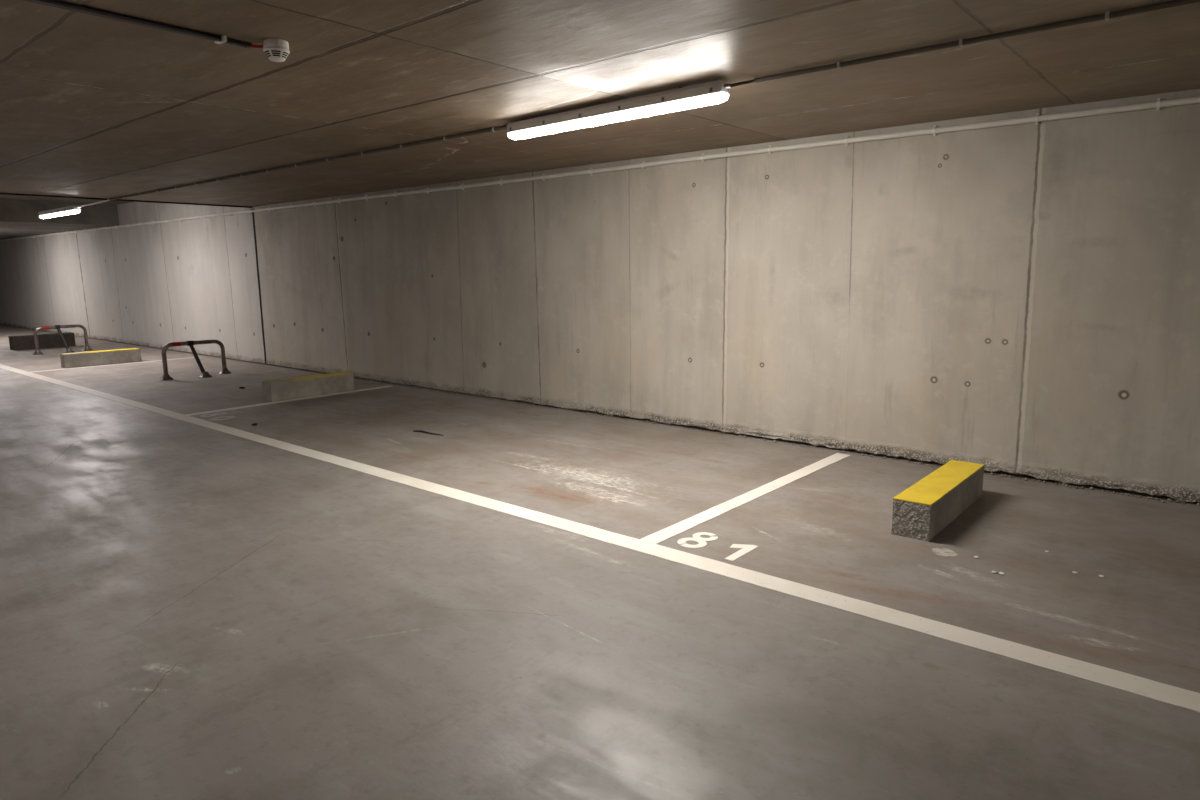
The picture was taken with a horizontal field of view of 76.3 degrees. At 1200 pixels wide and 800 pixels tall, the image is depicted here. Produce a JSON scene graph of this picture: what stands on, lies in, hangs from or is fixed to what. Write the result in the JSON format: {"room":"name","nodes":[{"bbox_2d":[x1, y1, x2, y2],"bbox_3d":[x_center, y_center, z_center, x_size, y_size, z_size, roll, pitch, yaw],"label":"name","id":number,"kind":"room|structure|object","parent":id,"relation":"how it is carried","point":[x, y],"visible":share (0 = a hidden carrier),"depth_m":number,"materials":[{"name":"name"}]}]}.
{"room":"parking garage","nodes":[
{"label":"parking garage","id":0,"kind":"room"},
{"bbox_2d":[0,199,118,238],"bbox_3d":[-18.711,-3.706,14.937,13.620,0.710,12.136,8,13,40],"label":"ceiling","id":1,"kind":"structure","parent":0,"point":[18,218],"depth_m":14.74,"materials":[{"name":"grey concrete"}]},
{"bbox_2d":[0,194,130,204],"bbox_3d":[-11.366,-2.918,8.779,5.610,0.312,12.136,8,13,40],"label":"beam","id":2,"kind":"structure","parent":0,"point":[14,197],"depth_m":13.99,"materials":[{"name":"grey concrete"}]},
{"bbox_2d":[38,197,80,217],"bbox_3d":[-8.219,-3.029,11.555,1.780,0.473,0.110,8,13,40],"label":"lamp","id":3,"kind":"object","parent":2,"relation":"attached to","point":[69,209],"visible":0.98,"depth_m":11.44,"materials":[{"name":"white plastic"}]},
{"bbox_2d":[39,210,79,217],"bbox_3d":[-8.217,-2.816,11.592,1.720,0.040,0.088,8,13,40],"label":"diffuser","id":4,"kind":"object","parent":3,"relation":"attached to","point":[53,213],"depth_m":11.54,"materials":[{"name":"white plastic"}]},
{"bbox_2d":[0,324,1199,799],"bbox_3d":[-8.374,0.489,6.910,40.500,0.250,12.256,8,13,40],"label":"floor","id":5,"kind":"structure","parent":0,"point":[189,611],"depth_m":3.23,"materials":[{"name":"concrete"}]},
{"bbox_2d":[8,332,75,349],"bbox_3d":[-11.070,-1.171,15.161,0.232,0.270,1.040,8,13,40],"label":"wheel stop","id":6,"kind":"object","parent":5,"relation":"on","point":[51,340],"visible":0.88,"depth_m":15.06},
{"bbox_2d":[32,324,92,354],"bbox_3d":[-9.982,-1.137,14.188,0.330,0.511,0.960,8,13,40],"label":"barrier","id":7,"kind":"object","parent":5,"relation":"on","point":[87,348],"visible":1,"depth_m":14.17,"materials":[{"name":"metal"}]},
{"bbox_2d":[60,348,141,367],"bbox_3d":[-8.020,-0.679,12.289,0.212,0.217,1.081,8,13,40],"label":"wheel stop","id":8,"kind":"object","parent":5,"relation":"on","point":[129,355],"visible":1,"depth_m":12.19,"materials":[{"name":"yellow paint"}]},
{"bbox_2d":[32,357,193,371],"bbox_3d":[-7.739,-0.585,12.359,0.105,0.002,2.478,8,13,40],"label":"painted line","id":9,"kind":"object","parent":5,"relation":"on","point":[189,357],"visible":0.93,"depth_m":12.27,"materials":[{"name":"white paint"}]},
{"bbox_2d":[160,339,230,380],"bbox_3d":[-5.637,-0.575,10.682,0.330,0.511,0.960,8,13,40],"label":"barrier","id":10,"kind":"object","parent":5,"relation":"on","point":[224,370],"visible":1,"depth_m":10.66,"materials":[{"name":"metal"}]},
{"bbox_2d":[201,412,235,420],"bbox_3d":[-3.886,0.167,7.778,0.262,0.003,0.436,-10,13,-42],"label":"number","id":11,"kind":"object","parent":5,"relation":"on","point":[214,414],"visible":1,"depth_m":7.77,"materials":[{"name":"paint"}]},
{"bbox_2d":[185,385,392,415],"bbox_3d":[-3.456,-0.012,8.789,0.112,0.002,2.478,8,13,40],"label":"painted line","id":12,"kind":"object","parent":5,"relation":"on","point":[389,385],"visible":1,"depth_m":8.63,"materials":[{"name":"white paint"}]},
{"bbox_2d":[262,372,353,401],"bbox_3d":[-3.438,-0.165,9.043,0.214,0.217,1.051,8,13,40],"label":"wheel stop","id":13,"kind":"object","parent":5,"relation":"on","point":[330,383],"visible":1,"depth_m":8.92,"materials":[{"name":"yellow paint"}]},
{"bbox_2d":[413,430,443,435],"bbox_3d":[-1.536,0.293,6.858,0.366,0.020,0.034,6,12,32],"label":"strip","id":14,"kind":"object","parent":5,"relation":"on","point":[413,430],"visible":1,"depth_m":6.88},
{"bbox_2d":[0,364,1199,712],"bbox_3d":[-5.837,-0.039,9.084,33.500,0.002,0.146,8,13,40],"label":"painted line","id":15,"kind":"object","parent":5,"relation":"on","point":[1141,686],"visible":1,"depth_m":3.53,"materials":[{"name":"white paint"}]},
{"bbox_2d":[677,532,757,560],"bbox_3d":[0.608,0.767,4.044,0.381,0.003,0.277,8,13,40],"label":"number","id":16,"kind":"object","parent":5,"relation":"on","point":[702,542],"visible":1,"depth_m":4.03,"materials":[{"name":"white paint"}]},
{"bbox_2d":[640,453,849,543],"bbox_3d":[1.079,0.592,5.031,0.113,0.002,2.513,8,13,40],"label":"painted line","id":17,"kind":"object","parent":5,"relation":"on","point":[715,511],"visible":1,"depth_m":4.78,"materials":[{"name":"white paint"}]},
{"bbox_2d":[354,378,1199,505],"bbox_3d":[0.289,0.188,7.362,10.067,0.021,0.071,8,13,40],"label":"crumbs","id":18,"kind":"object","parent":5,"relation":"on","point":[1025,479],"visible":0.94,"depth_m":6.38,"materials":[{"name":"grey concrete"}]},
{"bbox_2d":[891,460,984,541],"bbox_3d":[2.011,0.571,4.499,0.204,0.206,1.067,8,13,40],"label":"wheel stop","id":19,"kind":"object","parent":5,"relation":"on","point":[925,508],"visible":1,"depth_m":4.25,"materials":[{"name":"yellow paint"}]},
{"bbox_2d":[0,89,1199,501],"bbox_3d":[-4.423,-1.895,11.268,40.500,2.910,0.314,8,13,40],"label":"wall","id":20,"kind":"structure","parent":0,"point":[1021,299],"depth_m":6.22,"materials":[{"name":"concrete"}]},
{"bbox_2d":[0,193,252,207],"bbox_3d":[-9.227,-2.141,7.084,0.047,0.068,12.134,8,13,40],"label":"trim","id":21,"kind":"structure","parent":20,"relation":"attached to","point":[0,193],"depth_m":10.29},
{"bbox_2d":[252,208,266,363],"bbox_3d":[-5.279,-1.748,11.848,0.057,2.379,0.026,8,13,40],"label":"trim","id":22,"kind":"structure","parent":20,"relation":"attached to","point":[253,208],"depth_m":11.83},
{"bbox_2d":[2,96,1199,240],"bbox_3d":[-2.821,-2.547,9.552,35.000,0.077,0.052,8,13,40],"label":"pipe","id":23,"kind":"object","parent":20,"relation":"attached to","point":[1159,103],"visible":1,"depth_m":6.03,"materials":[{"name":"grey plastic"}]},
{"bbox_2d":[0,0,1199,206],"bbox_3d":[-1.094,-1.366,0.250,21.270,0.671,12.136,8,13,40],"label":"ceiling","id":24,"kind":"structure","parent":0,"point":[91,106],"depth_m":3.96,"materials":[{"name":"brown concrete"}]},
{"bbox_2d":[77,199,109,207],"bbox_3d":[-7.029,-2.720,10.580,1.336,0.046,0.028,8,13,40],"label":"cable","id":25,"kind":"object","parent":24,"relation":"attached to","point":[107,199],"visible":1,"depth_m":10.52,"materials":[{"name":"white plastic"}]},
{"bbox_2d":[24,0,262,47],"bbox_3d":[-3.959,-1.022,0.466,0.100,0.026,7.671,8,13,40],"label":"rail","id":26,"kind":"object","parent":24,"relation":"attached to","point":[54,3],"visible":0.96,"depth_m":2.99,"materials":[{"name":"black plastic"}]},
{"bbox_2d":[263,38,289,61],"bbox_3d":[-1.403,-1.512,3.310,0.109,0.077,0.109,8,13,40],"label":"smoke detector","id":27,"kind":"object","parent":24,"relation":"attached to","point":[276,50],"visible":1,"depth_m":3.28,"materials":[{"name":"white plastic"}]},
{"bbox_2d":[109,125,506,199],"bbox_3d":[-3.574,-2.269,7.689,7.680,0.032,0.033,8,13,40],"label":"conduit","id":28,"kind":"object","parent":24,"relation":"attached to","point":[494,129],"visible":0.98,"depth_m":6.57,"materials":[{"name":"grey plastic"}]},
{"bbox_2d":[506,80,731,139],"bbox_3d":[0.029,-1.723,4.583,1.780,0.119,0.110,8,13,42],"label":"lamp","id":29,"kind":"object","parent":24,"relation":"attached to","point":[715,92],"visible":1,"depth_m":4.42,"materials":[{"name":"white plastic"}]},
{"bbox_2d":[754,0,1199,82],"bbox_3d":[4.196,-1.224,1.186,8.850,0.032,0.033,8,13,40],"label":"conduit","id":30,"kind":"object","parent":24,"relation":"attached to","point":[1107,15],"visible":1,"depth_m":3.28,"materials":[{"name":"grey plastic"}]},
{"bbox_2d":[732,79,753,86],"bbox_3d":[0.753,-1.659,3.997,0.135,0.044,0.027,-3,10,-16],"label":"cable","id":31,"kind":"object","parent":30,"relation":"attached to","point":[748,81],"visible":1,"depth_m":3.99,"materials":[{"name":"black plastic"}]}
]}

